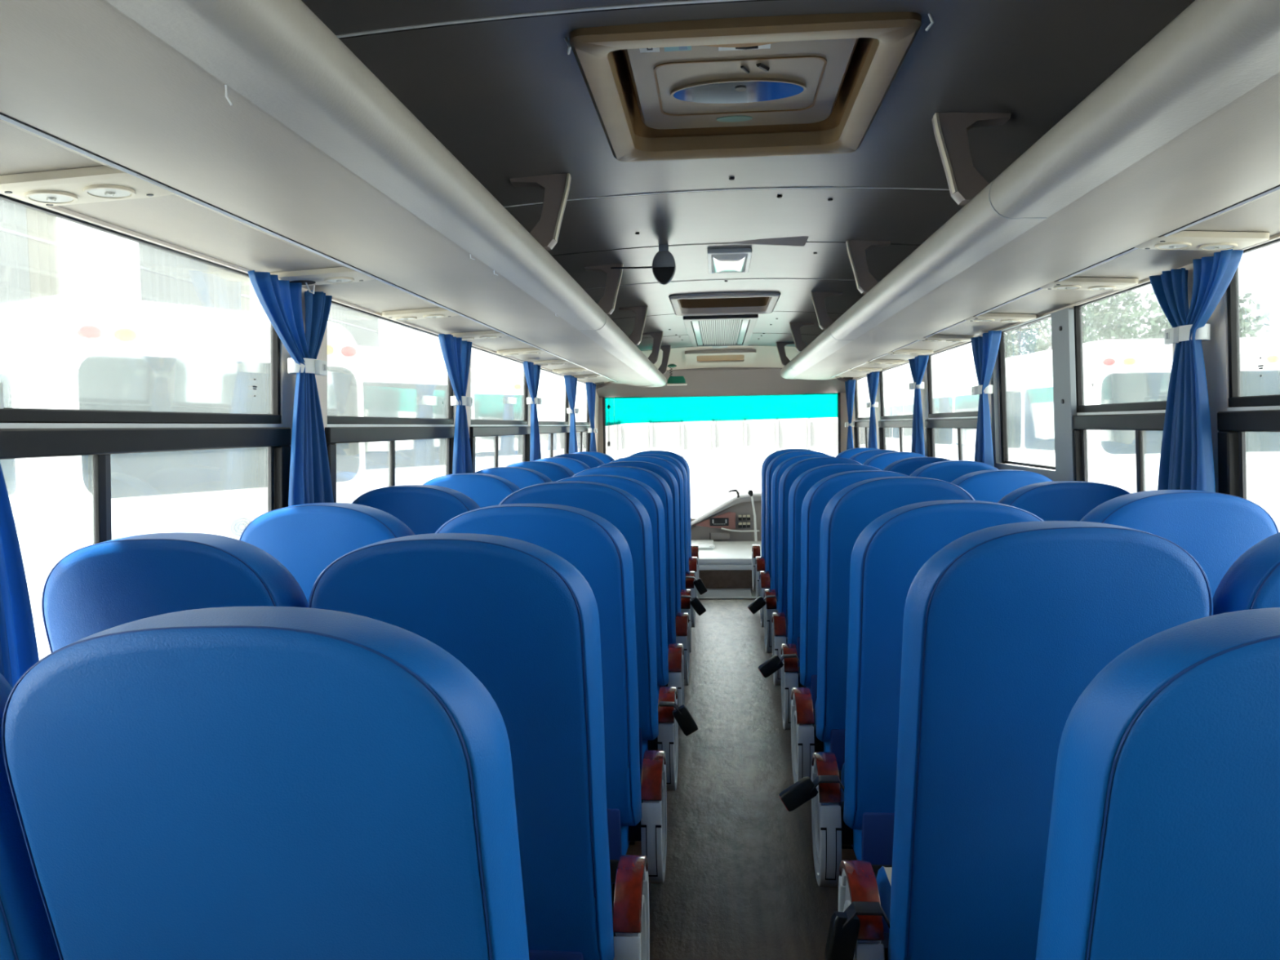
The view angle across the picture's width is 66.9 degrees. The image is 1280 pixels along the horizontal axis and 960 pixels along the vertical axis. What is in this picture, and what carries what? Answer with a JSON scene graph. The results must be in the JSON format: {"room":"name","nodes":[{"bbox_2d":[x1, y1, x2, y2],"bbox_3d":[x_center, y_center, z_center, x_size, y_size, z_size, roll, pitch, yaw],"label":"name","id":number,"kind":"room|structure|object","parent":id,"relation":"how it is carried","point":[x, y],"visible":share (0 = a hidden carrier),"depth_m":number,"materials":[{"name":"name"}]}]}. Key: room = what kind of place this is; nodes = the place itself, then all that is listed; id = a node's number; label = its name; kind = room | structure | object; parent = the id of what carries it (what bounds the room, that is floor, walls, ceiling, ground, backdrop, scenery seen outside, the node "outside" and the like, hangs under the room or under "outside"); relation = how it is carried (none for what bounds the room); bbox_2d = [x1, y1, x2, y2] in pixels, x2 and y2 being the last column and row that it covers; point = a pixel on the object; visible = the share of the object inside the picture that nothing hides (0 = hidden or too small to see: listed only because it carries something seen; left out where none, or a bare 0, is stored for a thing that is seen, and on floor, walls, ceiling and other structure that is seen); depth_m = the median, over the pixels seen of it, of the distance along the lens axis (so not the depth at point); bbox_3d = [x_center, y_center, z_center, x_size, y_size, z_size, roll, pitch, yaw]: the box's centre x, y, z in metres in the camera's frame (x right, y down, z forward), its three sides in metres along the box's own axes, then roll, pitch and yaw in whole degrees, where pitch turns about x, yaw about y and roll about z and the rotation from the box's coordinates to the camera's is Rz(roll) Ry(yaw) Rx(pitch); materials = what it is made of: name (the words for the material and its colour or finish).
{"room":"vehicle interior","nodes":[
{"label":"vehicle interior","id":0,"kind":"room"},
{"bbox_2d":[0,192,599,452],"bbox_3d":[-0.884,0.131,4.626,0.083,2.720,11.450,-1,3,5],"label":"wall","id":1,"kind":"structure","parent":0,"point":[287,380],"depth_m":2.84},
{"bbox_2d":[0,382,39,688],"bbox_3d":[-1.070,-0.007,1.488,0.088,0.945,0.350,-1,3,5],"label":"curtain","id":2,"kind":"object","parent":1,"relation":"hanging from","point":[19,652],"visible":0.58,"depth_m":1.63,"materials":[{"name":"blue fabric"}]},
{"bbox_2d":[0,193,290,660],"bbox_3d":[-1.102,-0.021,2.072,0.067,1.010,1.490,-1,3,5],"label":"window","id":3,"kind":"structure","parent":1,"relation":"in","point":[140,379],"depth_m":2.07,"materials":[{"name":"clear glass"}]},
{"bbox_2d":[247,270,333,506],"bbox_3d":[-0.970,-0.168,2.743,0.088,0.766,0.512,-1,3,5],"label":"curtain","id":4,"kind":"object","parent":1,"relation":"hanging from","point":[309,478],"visible":0.77,"depth_m":2.74,"materials":[{"name":"blue fabric"}]},
{"bbox_2d":[304,289,333,502],"bbox_3d":[-0.962,-0.176,2.898,0.069,0.765,0.201,-1,3,5],"label":"drape","id":5,"kind":"object","parent":4,"relation":"hanging from","point":[317,304],"depth_m":2.84,"materials":[{"name":"fabric"}]},
{"bbox_2d":[0,0,671,387],"bbox_3d":[-0.513,-0.780,4.178,0.842,0.355,10.520,-1,3,5],"label":"luggage rack","id":6,"kind":"object","parent":1,"relation":"attached to","point":[277,148],"visible":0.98,"depth_m":1.56,"materials":[{"name":"grey plastic"}]},
{"bbox_2d":[0,165,174,206],"bbox_3d":[-0.963,-0.505,1.677,0.262,0.036,0.150,-1,3,5],"label":"air vent","id":7,"kind":"object","parent":6,"relation":"attached to","point":[101,183],"visible":0.98,"depth_m":1.64,"materials":[{"name":"beige"}]},
{"bbox_2d":[270,266,376,293],"bbox_3d":[-0.881,-0.548,2.693,0.262,0.065,0.150,-1,3,5],"label":"light panel","id":8,"kind":"object","parent":6,"relation":"attached to","point":[308,277],"visible":0.75,"depth_m":2.63,"materials":[{"name":"beige"}]},
{"bbox_2d":[382,306,459,320],"bbox_3d":[-0.809,-0.613,3.588,0.262,0.036,0.150,-1,3,5],"label":"light panel","id":9,"kind":"object","parent":6,"relation":"attached to","point":[429,313],"visible":0.98,"depth_m":3.53,"materials":[{"name":"beige"}]},
{"bbox_2d":[450,330,508,340],"bbox_3d":[-0.740,-0.661,4.434,0.262,0.036,0.150,-1,3,5],"label":"light panel","id":10,"kind":"object","parent":6,"relation":"attached to","point":[485,334],"visible":0.77,"depth_m":4.37,"materials":[{"name":"beige"}]},
{"bbox_2d":[324,300,454,503],"bbox_3d":[-0.958,-0.121,3.859,0.067,1.010,1.540,-1,3,5],"label":"window","id":11,"kind":"structure","parent":1,"relation":"in","point":[390,420],"depth_m":3.66,"materials":[{"name":"clear glass"}]},
{"bbox_2d":[438,333,472,474],"bbox_3d":[-0.834,-0.263,4.425,0.088,0.766,0.450,-1,3,5],"label":"curtain","id":12,"kind":"object","parent":1,"relation":"hanging from","point":[456,352],"visible":0.79,"depth_m":4.41,"materials":[{"name":"blue fabric"}]},
{"bbox_2d":[461,340,472,473],"bbox_3d":[-0.829,-0.270,4.564,0.066,0.765,0.170,-1,3,5],"label":"drape","id":13,"kind":"object","parent":12,"relation":"hanging from","point":[466,348],"depth_m":4.52,"materials":[{"name":"fabric"}]},
{"bbox_2d":[469,346,530,473],"bbox_3d":[-0.813,-0.223,5.655,0.067,1.010,1.530,-1,3,5],"label":"window","id":14,"kind":"structure","parent":1,"relation":"in","point":[500,432],"depth_m":5.55,"materials":[{"name":"clear glass"}]},
{"bbox_2d":[522,360,542,461],"bbox_3d":[-0.690,-0.363,6.204,0.088,0.766,0.450,-1,3,5],"label":"curtain","id":15,"kind":"object","parent":1,"relation":"hanging from","point":[532,371],"visible":0.8,"depth_m":6.20,"materials":[{"name":"blue fabric"}]},
{"bbox_2d":[529,364,541,459],"bbox_3d":[-0.683,-0.371,6.344,0.069,0.765,0.172,-1,3,5],"label":"drape","id":16,"kind":"object","parent":15,"relation":"hanging from","point":[536,368],"depth_m":6.30,"materials":[{"name":"fabric"}]},
{"bbox_2d":[537,368,569,458],"bbox_3d":[-0.671,-0.322,7.412,0.067,1.010,1.480,-1,3,5],"label":"window","id":17,"kind":"structure","parent":1,"relation":"in","point":[553,415],"depth_m":7.42,"materials":[{"name":"clear glass"}]},
{"bbox_2d":[564,374,578,453],"bbox_3d":[-0.557,-0.457,7.866,0.089,0.766,0.452,-1,3,6],"label":"curtain","id":18,"kind":"object","parent":1,"relation":"hanging from","point":[571,382],"visible":0.8,"depth_m":7.83,"materials":[{"name":"blue fabric"}]},
{"bbox_2d":[569,377,577,452],"bbox_3d":[-0.550,-0.464,8.006,0.070,0.765,0.172,-1,3,5],"label":"drape","id":19,"kind":"object","parent":18,"relation":"hanging from","point":[575,410],"depth_m":7.92,"materials":[{"name":"fabric"}]},
{"bbox_2d":[574,380,591,452],"bbox_3d":[-0.547,-0.408,8.944,0.067,1.010,1.080,-1,3,5],"label":"window","id":20,"kind":"structure","parent":1,"relation":"in","point":[582,419],"depth_m":9.04,"materials":[{"name":"clear glass"}]},
{"bbox_2d":[585,382,597,452],"bbox_3d":[-0.458,-0.526,9.095,0.089,0.765,0.451,-1,3,6],"label":"curtain","id":21,"kind":"object","parent":1,"relation":"hanging from","point":[590,386],"visible":0.83,"depth_m":9.05,"materials":[{"name":"blue fabric"}]},
{"bbox_2d":[590,383,595,438],"bbox_3d":[-0.449,-0.534,9.234,0.067,0.765,0.170,-1,3,5],"label":"drape","id":22,"kind":"object","parent":21,"relation":"hanging from","point":[594,429],"depth_m":9.23,"materials":[{"name":"fabric"}]},
{"bbox_2d":[595,367,848,521],"bbox_3d":[0.863,-0.195,10.012,2.800,2.720,0.412,-1,3,5],"label":"wall","id":23,"kind":"structure","parent":0,"point":[714,381],"depth_m":9.94,"materials":[{"name":"grey"}]},
{"bbox_2d":[602,392,840,454],"bbox_3d":[0.844,-0.237,10.090,2.450,1.295,0.125,-1,3,5],"label":"window","id":24,"kind":"structure","parent":23,"relation":"in","point":[628,410],"depth_m":10.10,"materials":[{"name":"teal glass"}]},
{"bbox_2d":[698,569,752,588],"bbox_3d":[0.824,0.969,9.358,2.700,0.470,1.850,-1,3,5],"label":"floor","id":25,"kind":"structure","parent":0,"point":[720,579],"depth_m":8.43,"materials":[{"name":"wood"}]},
{"bbox_2d":[690,492,761,541],"bbox_3d":[0.836,0.418,9.895,2.450,0.570,0.398,-1,3,5],"label":"dashboard","id":26,"kind":"object","parent":25,"relation":"on","point":[732,520],"visible":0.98,"depth_m":9.76,"materials":[{"name":"grey"}]},
{"bbox_2d":[691,539,761,570],"bbox_3d":[0.786,0.682,9.059,1.200,0.137,1.280,-1,3,5],"label":"engine cover","id":27,"kind":"object","parent":25,"relation":"on","point":[713,555],"visible":0.5,"depth_m":8.69,"materials":[{"name":"white"}]},
{"bbox_2d":[625,590,857,959],"bbox_3d":[0.363,1.265,3.659,2.900,0.080,9.600,-1,3,5],"label":"floor","id":28,"kind":"structure","parent":0,"point":[740,882],"depth_m":3.41,"materials":[{"name":"plastic"}]},
{"bbox_2d":[0,673,60,959],"bbox_3d":[-0.900,0.750,1.339,0.482,1.244,0.666,-1,3,4],"label":"seat","id":29,"kind":"object","parent":28,"relation":"on","point":[25,931],"visible":0.38,"depth_m":1.08,"materials":[{"name":"blue"}]},
{"bbox_2d":[41,532,307,653],"bbox_3d":[-0.821,0.707,2.034,0.483,1.251,0.665,-1,3,4],"label":"seat","id":30,"kind":"object","parent":28,"relation":"on","point":[96,588],"visible":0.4,"depth_m":1.69,"materials":[{"name":"blue leather"}]},
{"bbox_2d":[0,606,528,959],"bbox_3d":[-0.351,0.743,1.295,0.597,1.245,0.665,-1,3,5],"label":"seat","id":31,"kind":"object","parent":28,"relation":"on","point":[229,783],"visible":1,"depth_m":0.99,"materials":[{"name":"blue"}]},
{"bbox_2d":[239,502,414,603],"bbox_3d":[-0.761,0.668,2.731,0.484,1.251,0.664,-1,3,5],"label":"seat","id":32,"kind":"object","parent":28,"relation":"on","point":[305,539],"visible":0.21,"depth_m":2.39,"materials":[{"name":"blue"}]},
{"bbox_2d":[351,484,479,534],"bbox_3d":[-0.706,0.627,3.427,0.482,1.254,0.666,-1,3,5],"label":"seat","id":33,"kind":"object","parent":28,"relation":"on","point":[424,508],"visible":0.2,"depth_m":3.08,"materials":[{"name":"blue"}]},
{"bbox_2d":[422,473,519,507],"bbox_3d":[-0.648,0.586,4.123,0.483,1.257,0.665,-1,3,5],"label":"seat","id":34,"kind":"object","parent":28,"relation":"on","point":[486,490],"visible":0.2,"depth_m":3.77,"materials":[{"name":"blue"}]},
{"bbox_2d":[307,533,649,959],"bbox_3d":[-0.287,0.703,1.991,0.575,1.247,0.664,-1,3,4],"label":"seat","id":35,"kind":"object","parent":28,"relation":"on","point":[517,615],"visible":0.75,"depth_m":1.70,"materials":[{"name":"blue"}]},
{"bbox_2d":[473,466,551,488],"bbox_3d":[-0.597,0.549,4.821,0.484,1.253,0.664,-1,3,4],"label":"seat","id":36,"kind":"object","parent":28,"relation":"on","point":[522,477],"visible":0.15,"depth_m":4.46,"materials":[{"name":"blue"}]},
{"bbox_2d":[506,461,574,481],"bbox_3d":[-0.536,0.509,5.516,0.482,1.254,0.666,-1,3,5],"label":"seat","id":37,"kind":"object","parent":28,"relation":"on","point":[555,472],"visible":0.12,"depth_m":5.16,"materials":[{"name":"blue"}]},
{"bbox_2d":[435,503,666,920],"bbox_3d":[-0.228,0.665,2.687,0.576,1.244,0.670,-1,3,4],"label":"seat","id":38,"kind":"object","parent":28,"relation":"on","point":[637,808],"visible":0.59,"depth_m":2.43,"materials":[{"name":"blue"}]},
{"bbox_2d":[534,457,590,474],"bbox_3d":[-0.479,0.471,6.213,0.483,1.251,0.665,-1,3,5],"label":"seat","id":39,"kind":"object","parent":28,"relation":"on","point":[576,466],"visible":0.16,"depth_m":5.85,"materials":[{"name":"blue"}]},
{"bbox_2d":[553,453,604,468],"bbox_3d":[-0.426,0.430,6.911,0.484,1.255,0.664,-1,3,4],"label":"seat","id":40,"kind":"object","parent":28,"relation":"on","point":[591,461],"visible":0.16,"depth_m":6.55,"materials":[{"name":"blue"}]},
{"bbox_2d":[497,480,697,844],"bbox_3d":[-0.129,0.618,3.380,0.658,1.259,0.665,-1,3,5],"label":"seat","id":41,"kind":"object","parent":28,"relation":"on","point":[660,718],"visible":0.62,"depth_m":3.13,"materials":[{"name":"blue"}]},
{"bbox_2d":[556,474,684,728],"bbox_3d":[-0.115,0.586,4.081,0.575,1.245,0.664,-1,3,5],"label":"seat","id":42,"kind":"object","parent":28,"relation":"on","point":[670,664],"visible":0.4,"depth_m":3.84,"materials":[{"name":"blue"}]},
{"bbox_2d":[572,466,689,685],"bbox_3d":[-0.056,0.544,4.777,0.576,1.250,0.670,-1,3,5],"label":"seat","id":43,"kind":"object","parent":28,"relation":"on","point":[679,628],"visible":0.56,"depth_m":4.52,"materials":[{"name":"blue"}]},
{"bbox_2d":[598,461,706,653],"bbox_3d":[0.039,0.506,5.471,0.665,1.247,0.665,-1,3,4],"label":"seat","id":44,"kind":"object","parent":28,"relation":"on","point":[683,604],"visible":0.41,"depth_m":5.25,"materials":[{"name":"blue"}]},
{"bbox_2d":[609,456,706,627],"bbox_3d":[0.096,0.465,6.167,0.658,1.251,0.664,-1,3,5],"label":"seat","id":45,"kind":"object","parent":28,"relation":"on","point":[687,580],"visible":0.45,"depth_m":5.94,"materials":[{"name":"blue"}]},
{"bbox_2d":[626,453,697,597],"bbox_3d":[0.113,0.429,6.866,0.576,1.244,0.670,-1,3,5],"label":"seat","id":46,"kind":"object","parent":28,"relation":"on","point":[691,562],"visible":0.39,"depth_m":6.64,"materials":[{"name":"blue"}]},
{"bbox_2d":[629,450,698,578],"bbox_3d":[0.164,0.387,7.564,0.575,1.249,0.665,-1,3,4],"label":"seat","id":47,"kind":"object","parent":28,"relation":"on","point":[693,549],"visible":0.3,"depth_m":7.30,"materials":[{"name":"blue"}]},
{"bbox_2d":[697,588,755,599],"bbox_3d":[0.729,0.963,8.188,0.500,0.012,0.465,-1,3,5],"label":"kick plate","id":48,"kind":"object","parent":28,"relation":"on","point":[711,593],"visible":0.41,"depth_m":8.17,"materials":[{"name":"grey plastic"}]},
{"bbox_2d":[751,448,814,590],"bbox_3d":[1.152,0.376,7.482,0.559,1.248,0.666,-1,3,4],"label":"seat","id":49,"kind":"object","parent":28,"relation":"on","point":[756,552],"visible":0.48,"depth_m":7.31,"materials":[{"name":"blue"}]},
{"bbox_2d":[755,450,828,609],"bbox_3d":[1.099,0.414,6.787,0.560,1.251,0.664,-1,3,5],"label":"seat","id":50,"kind":"object","parent":28,"relation":"on","point":[760,561],"visible":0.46,"depth_m":6.58,"materials":[{"name":"blue"}]},
{"bbox_2d":[759,454,835,627],"bbox_3d":[1.040,0.456,6.091,0.566,1.245,0.674,-1,3,5],"label":"seat","id":51,"kind":"object","parent":28,"relation":"on","point":[764,575],"visible":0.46,"depth_m":5.90,"materials":[{"name":"blue"}]},
{"bbox_2d":[747,457,862,653],"bbox_3d":[0.930,0.492,5.396,0.664,1.254,0.666,-1,3,4],"label":"seat","id":52,"kind":"object","parent":28,"relation":"on","point":[793,471],"visible":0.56,"depth_m":5.21,"materials":[{"name":"blue"}]},
{"bbox_2d":[771,463,880,685],"bbox_3d":[0.931,0.534,4.697,0.560,1.247,0.664,-1,3,5],"label":"seat","id":53,"kind":"object","parent":28,"relation":"on","point":[799,488],"visible":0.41,"depth_m":4.50,"materials":[{"name":"blue"}]},
{"bbox_2d":[758,470,909,729],"bbox_3d":[0.821,0.573,4.005,0.668,1.249,0.665,-1,3,5],"label":"seat","id":54,"kind":"object","parent":28,"relation":"on","point":[816,499],"visible":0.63,"depth_m":3.82,"materials":[{"name":"blue"}]},
{"bbox_2d":[791,476,975,848],"bbox_3d":[0.815,0.605,3.302,0.559,1.262,0.666,-1,3,4],"label":"seat","id":55,"kind":"object","parent":28,"relation":"on","point":[853,508],"visible":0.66,"depth_m":3.08,"materials":[{"name":"blue"}]},
{"bbox_2d":[814,698,830,751],"bbox_3d":[0.866,0.878,3.440,0.455,0.159,0.415,-1,3,4],"label":"cushion","id":56,"kind":"object","parent":55,"relation":"on","point":[821,746],"depth_m":3.33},
{"bbox_2d":[862,451,927,470],"bbox_3d":[1.571,0.445,6.046,0.481,1.255,0.665,-1,3,5],"label":"seat","id":57,"kind":"object","parent":28,"relation":"on","point":[880,461],"visible":0.16,"depth_m":5.70,"materials":[{"name":"blue"}]},
{"bbox_2d":[778,499,1044,887],"bbox_3d":[0.709,0.655,2.612,0.670,1.242,0.664,-1,3,5],"label":"seat","id":58,"kind":"object","parent":28,"relation":"on","point":[887,555],"visible":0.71,"depth_m":2.40,"materials":[{"name":"blue"}]},
{"bbox_2d":[840,762,862,860],"bbox_3d":[0.817,0.918,2.743,0.455,0.159,0.415,-1,3,5],"label":"cushion","id":59,"kind":"object","parent":58,"relation":"on","point":[853,837],"depth_m":2.61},
{"bbox_2d":[883,457,950,475],"bbox_3d":[1.518,0.488,5.349,0.480,1.248,0.666,-1,3,5],"label":"seat","id":60,"kind":"object","parent":28,"relation":"on","point":[906,466],"visible":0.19,"depth_m":5.00,"materials":[{"name":"blue"}]},
{"bbox_2d":[909,460,997,482],"bbox_3d":[1.458,0.523,4.654,0.482,1.255,0.664,-1,3,4],"label":"seat","id":61,"kind":"object","parent":28,"relation":"on","point":[948,471],"visible":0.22,"depth_m":4.30,"materials":[{"name":"blue"}]},
{"bbox_2d":[950,469,1053,502],"bbox_3d":[1.405,0.568,3.957,0.481,1.245,0.665,-1,3,5],"label":"seat","id":62,"kind":"object","parent":28,"relation":"on","point":[991,485],"visible":0.18,"depth_m":3.61,"materials":[{"name":"blue"}]},
{"bbox_2d":[824,520,1213,959],"bbox_3d":[0.674,0.685,1.912,0.620,1.259,0.665,-1,3,5],"label":"seat","id":63,"kind":"object","parent":28,"relation":"on","point":[1006,627],"visible":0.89,"depth_m":1.65,"materials":[{"name":"blue"}]},
{"bbox_2d":[875,866,892,933],"bbox_3d":[0.755,0.957,2.046,0.455,0.159,0.415,-1,3,5],"label":"cushion","id":64,"kind":"object","parent":63,"relation":"on","point":[883,878],"depth_m":2.13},
{"bbox_2d":[997,480,1130,521],"bbox_3d":[1.348,0.609,3.260,0.480,1.242,0.666,-1,3,5],"label":"seat","id":65,"kind":"object","parent":28,"relation":"on","point":[1055,500],"visible":0.16,"depth_m":2.91,"materials":[{"name":"blue"}]},
{"bbox_2d":[1035,607,1279,959],"bbox_3d":[0.660,0.732,1.212,0.583,1.244,0.666,-1,3,5],"label":"seat","id":66,"kind":"object","parent":28,"relation":"on","point":[1164,836],"visible":1,"depth_m":0.92,"materials":[{"name":"blue"}]},
{"bbox_2d":[1079,489,1279,598],"bbox_3d":[1.288,0.638,2.564,0.482,1.261,0.664,-1,3,4],"label":"seat","id":67,"kind":"object","parent":28,"relation":"on","point":[1215,529],"visible":0.23,"depth_m":2.22,"materials":[{"name":"blue"}]},
{"bbox_2d":[1213,532,1279,615],"bbox_3d":[1.236,0.679,1.866,0.481,1.257,0.665,-1,3,5],"label":"seat","id":68,"kind":"object","parent":28,"relation":"on","point":[1252,581],"visible":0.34,"depth_m":1.57,"materials":[{"name":"blue"}]},
{"bbox_2d":[301,0,1195,386],"bbox_3d":[0.405,-0.989,4.509,2.940,0.674,11.750,-1,3,5],"label":"ceiling","id":69,"kind":"structure","parent":0,"point":[496,82],"depth_m":2.43,"materials":[{"name":"grey plastic"}]},
{"bbox_2d":[610,244,675,284],"bbox_3d":[0.013,-0.888,3.998,0.269,0.167,0.040,-1,3,5],"label":"mirror","id":70,"kind":"object","parent":69,"relation":"hanging from","point":[664,264],"visible":1,"depth_m":3.97,"materials":[{"name":"grey plastic"}]},
{"bbox_2d":[684,349,755,365],"bbox_3d":[0.784,-1.194,9.435,0.680,0.120,0.360,-1,3,5],"label":"ceiling recess","id":71,"kind":"structure","parent":69,"relation":"attached to","point":[728,357],"depth_m":9.42,"materials":[{"name":"beige"}]},
{"bbox_2d":[683,314,758,348],"bbox_3d":[0.646,-1.178,7.804,0.510,0.032,2.510,-1,3,5],"label":"ceiling vent","id":72,"kind":"object","parent":69,"relation":"in","point":[717,331],"visible":0.9,"depth_m":7.41,"materials":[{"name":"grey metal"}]},
{"bbox_2d":[668,292,780,315],"bbox_3d":[0.515,-1.136,5.934,0.636,0.146,0.896,-1,3,5],"label":"roof hatch","id":73,"kind":"object","parent":69,"relation":"attached to","point":[736,303],"visible":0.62,"depth_m":6.33,"materials":[{"name":"brown"}]},
{"bbox_2d":[706,248,751,273],"bbox_3d":[0.404,-0.987,4.393,0.190,0.038,0.560,-1,3,5],"label":"recessed light","id":74,"kind":"object","parent":69,"relation":"in","point":[728,260],"visible":0.98,"depth_m":4.26,"materials":[{"name":"white plastic"}]},
{"bbox_2d":[564,11,933,161],"bbox_3d":[0.226,-0.921,2.200,0.691,0.146,0.848,-1,3,5],"label":"roof hatch","id":75,"kind":"object","parent":69,"relation":"attached to","point":[811,83],"visible":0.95,"depth_m":2.15,"materials":[{"name":"brown plastic"}]},
{"bbox_2d":[673,81,803,103],"bbox_3d":[0.225,-0.893,2.223,0.300,0.007,0.144,-1,3,5],"label":"oval mirror","id":76,"kind":"object","parent":75,"relation":"on","point":[684,92],"depth_m":2.22,"materials":[{"name":"blue mirror"}]},
{"bbox_2d":[702,41,777,47],"bbox_3d":[0.196,-0.869,1.859,0.240,0.013,0.159,-1,3,5],"label":"handle","id":77,"kind":"object","parent":75,"relation":"on","point":[736,45],"depth_m":1.93,"materials":[{"name":"plastic"}]},
{"bbox_2d":[851,233,1279,493],"bbox_3d":[1.721,0.099,4.413,0.089,2.720,11.450,-1,3,5],"label":"wall","id":78,"kind":"structure","parent":0,"point":[1215,353],"depth_m":3.69,"materials":[{"name":"grey"}]},
{"bbox_2d":[844,379,855,449],"bbox_3d":[2.055,-0.588,9.460,0.088,0.765,0.443,-1,3,3],"label":"curtain","id":79,"kind":"object","parent":78,"relation":"hanging from","point":[850,385],"visible":0.91,"depth_m":9.39,"materials":[{"name":"blue fabric"}]},
{"bbox_2d":[853,376,870,448],"bbox_3d":[2.096,-0.454,8.969,0.067,1.010,1.240,-1,3,5],"label":"window","id":80,"kind":"structure","parent":78,"relation":"in","point":[861,428],"depth_m":9.23,"materials":[{"name":"clear glass"}]},
{"bbox_2d":[866,371,879,448],"bbox_3d":[1.942,-0.509,8.064,0.088,0.766,0.442,-1,3,3],"label":"curtain","id":81,"kind":"object","parent":78,"relation":"hanging from","point":[873,378],"visible":0.82,"depth_m":7.99,"materials":[{"name":"blue fabric"}]},
{"bbox_2d":[878,361,914,452],"bbox_3d":[1.961,-0.359,7.297,0.067,1.010,1.600,-1,3,5],"label":"window","id":82,"kind":"structure","parent":78,"relation":"in","point":[895,424],"depth_m":7.43,"materials":[{"name":"clear glass"}]},
{"bbox_2d":[908,355,928,455],"bbox_3d":[1.796,-0.407,6.255,0.088,0.766,0.442,-1,3,3],"label":"curtain","id":83,"kind":"object","parent":78,"relation":"hanging from","point":[917,365],"visible":0.81,"depth_m":6.18,"materials":[{"name":"blue fabric"}]},
{"bbox_2d":[908,358,915,452],"bbox_3d":[1.808,-0.413,6.369,0.068,0.766,0.212,-1,3,5],"label":"drape","id":84,"kind":"object","parent":83,"relation":"hanging from","point":[912,362],"depth_m":6.31,"materials":[{"name":"fabric"}]},
{"bbox_2d":[924,341,979,461],"bbox_3d":[1.823,-0.263,5.586,0.067,1.010,1.360,-1,3,5],"label":"window","id":85,"kind":"structure","parent":78,"relation":"in","point":[951,424],"depth_m":5.66,"materials":[{"name":"clear glass"}]},
{"bbox_2d":[970,330,1001,466],"bbox_3d":[1.670,-0.319,4.692,0.096,0.765,0.443,-1,3,5],"label":"curtain","id":86,"kind":"object","parent":78,"relation":"hanging from","point":[984,348],"visible":0.8,"depth_m":4.63,"materials":[{"name":"blue fabric"}]},
{"bbox_2d":[970,336,982,461],"bbox_3d":[1.683,-0.325,4.807,0.068,0.765,0.211,-1,3,5],"label":"drape","id":87,"kind":"object","parent":86,"relation":"hanging from","point":[976,342],"depth_m":4.74,"materials":[{"name":"fabric"}]},
{"bbox_2d":[998,315,1055,470],"bbox_3d":[1.709,-0.375,4.252,0.052,0.635,0.820,-1,3,5],"label":"window","id":88,"kind":"structure","parent":78,"relation":"in","point":[1024,350],"depth_m":4.30,"materials":[{"name":"clear glass"}]},
{"bbox_2d":[775,0,1279,379],"bbox_3d":[1.268,-0.822,4.031,0.842,0.315,10.520,-1,3,5],"label":"luggage rack","id":89,"kind":"object","parent":78,"relation":"attached to","point":[1184,135],"visible":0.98,"depth_m":1.99,"materials":[{"name":"grey plastic"}]},
{"bbox_2d":[918,334,974,342],"bbox_3d":[1.583,-0.732,5.016,0.262,0.035,0.150,-1,3,5],"label":"light panel","id":90,"kind":"object","parent":89,"relation":"attached to","point":[935,338],"visible":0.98,"depth_m":4.95,"materials":[{"name":"beige"}]},
{"bbox_2d":[964,312,1036,322],"bbox_3d":[1.505,-0.677,4.051,0.262,0.035,0.150,-1,3,5],"label":"light panel","id":91,"kind":"object","parent":89,"relation":"attached to","point":[1002,317],"visible":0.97,"depth_m":3.99,"materials":[{"name":"beige"}]},
{"bbox_2d":[1040,276,1138,290],"bbox_3d":[1.427,-0.623,3.085,0.262,0.035,0.150,-1,3,5],"label":"light panel","id":92,"kind":"object","parent":89,"relation":"attached to","point":[1074,282],"visible":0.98,"depth_m":3.03,"materials":[{"name":"beige"}]},
{"bbox_2d":[1133,231,1269,250],"bbox_3d":[1.369,-0.582,2.369,0.262,0.035,0.150,-1,3,5],"label":"light panel","id":93,"kind":"object","parent":89,"relation":"attached to","point":[1183,240],"visible":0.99,"depth_m":2.32,"materials":[{"name":"beige"}]},
{"bbox_2d":[1072,281,1173,493],"bbox_3d":[1.636,-0.133,3.277,0.067,1.010,0.840,-1,3,5],"label":"window","id":94,"kind":"structure","parent":78,"relation":"in","point":[1123,363],"depth_m":3.29,"materials":[{"name":"clear glass"}]},
{"bbox_2d":[1149,248,1243,492],"bbox_3d":[1.503,-0.203,2.637,0.088,0.766,0.443,-1,3,5],"label":"curtain","id":95,"kind":"object","parent":78,"relation":"hanging from","point":[1186,457],"visible":0.82,"depth_m":2.63,"materials":[{"name":"blue fabric"}]},
{"bbox_2d":[1149,267,1189,489],"bbox_3d":[1.514,-0.209,2.752,0.068,0.766,0.211,-1,3,5],"label":"drape","id":96,"kind":"object","parent":95,"relation":"hanging from","point":[1170,288],"depth_m":2.70,"materials":[{"name":"fabric"}]},
{"bbox_2d":[1217,238,1279,532],"bbox_3d":[1.514,-0.047,1.759,0.067,1.010,1.690,-1,3,5],"label":"window","id":97,"kind":"structure","parent":78,"relation":"in","point":[1248,435],"depth_m":2.47,"materials":[{"name":"clear glass"}]},
{"label":"outside","id":98,"kind":"structure","parent":0,"visible":0},
{"bbox_2d":[690,491,761,517],"bbox_3d":[1.647,1.253,20.035,120.000,0.100,120.000,-1,3,5],"label":"ground","id":99,"kind":"structure","parent":98,"point":[701,503],"depth_m":30.25,"materials":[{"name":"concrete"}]},
{"bbox_2d":[606,417,837,492],"bbox_3d":[3.451,-2.998,36.671,18.000,6.500,6.120,-1,3,5],"label":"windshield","id":100,"kind":"object","parent":99,"relation":"on","point":[721,455],"visible":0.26,"depth_m":33.86,"materials":[{"name":"white"}]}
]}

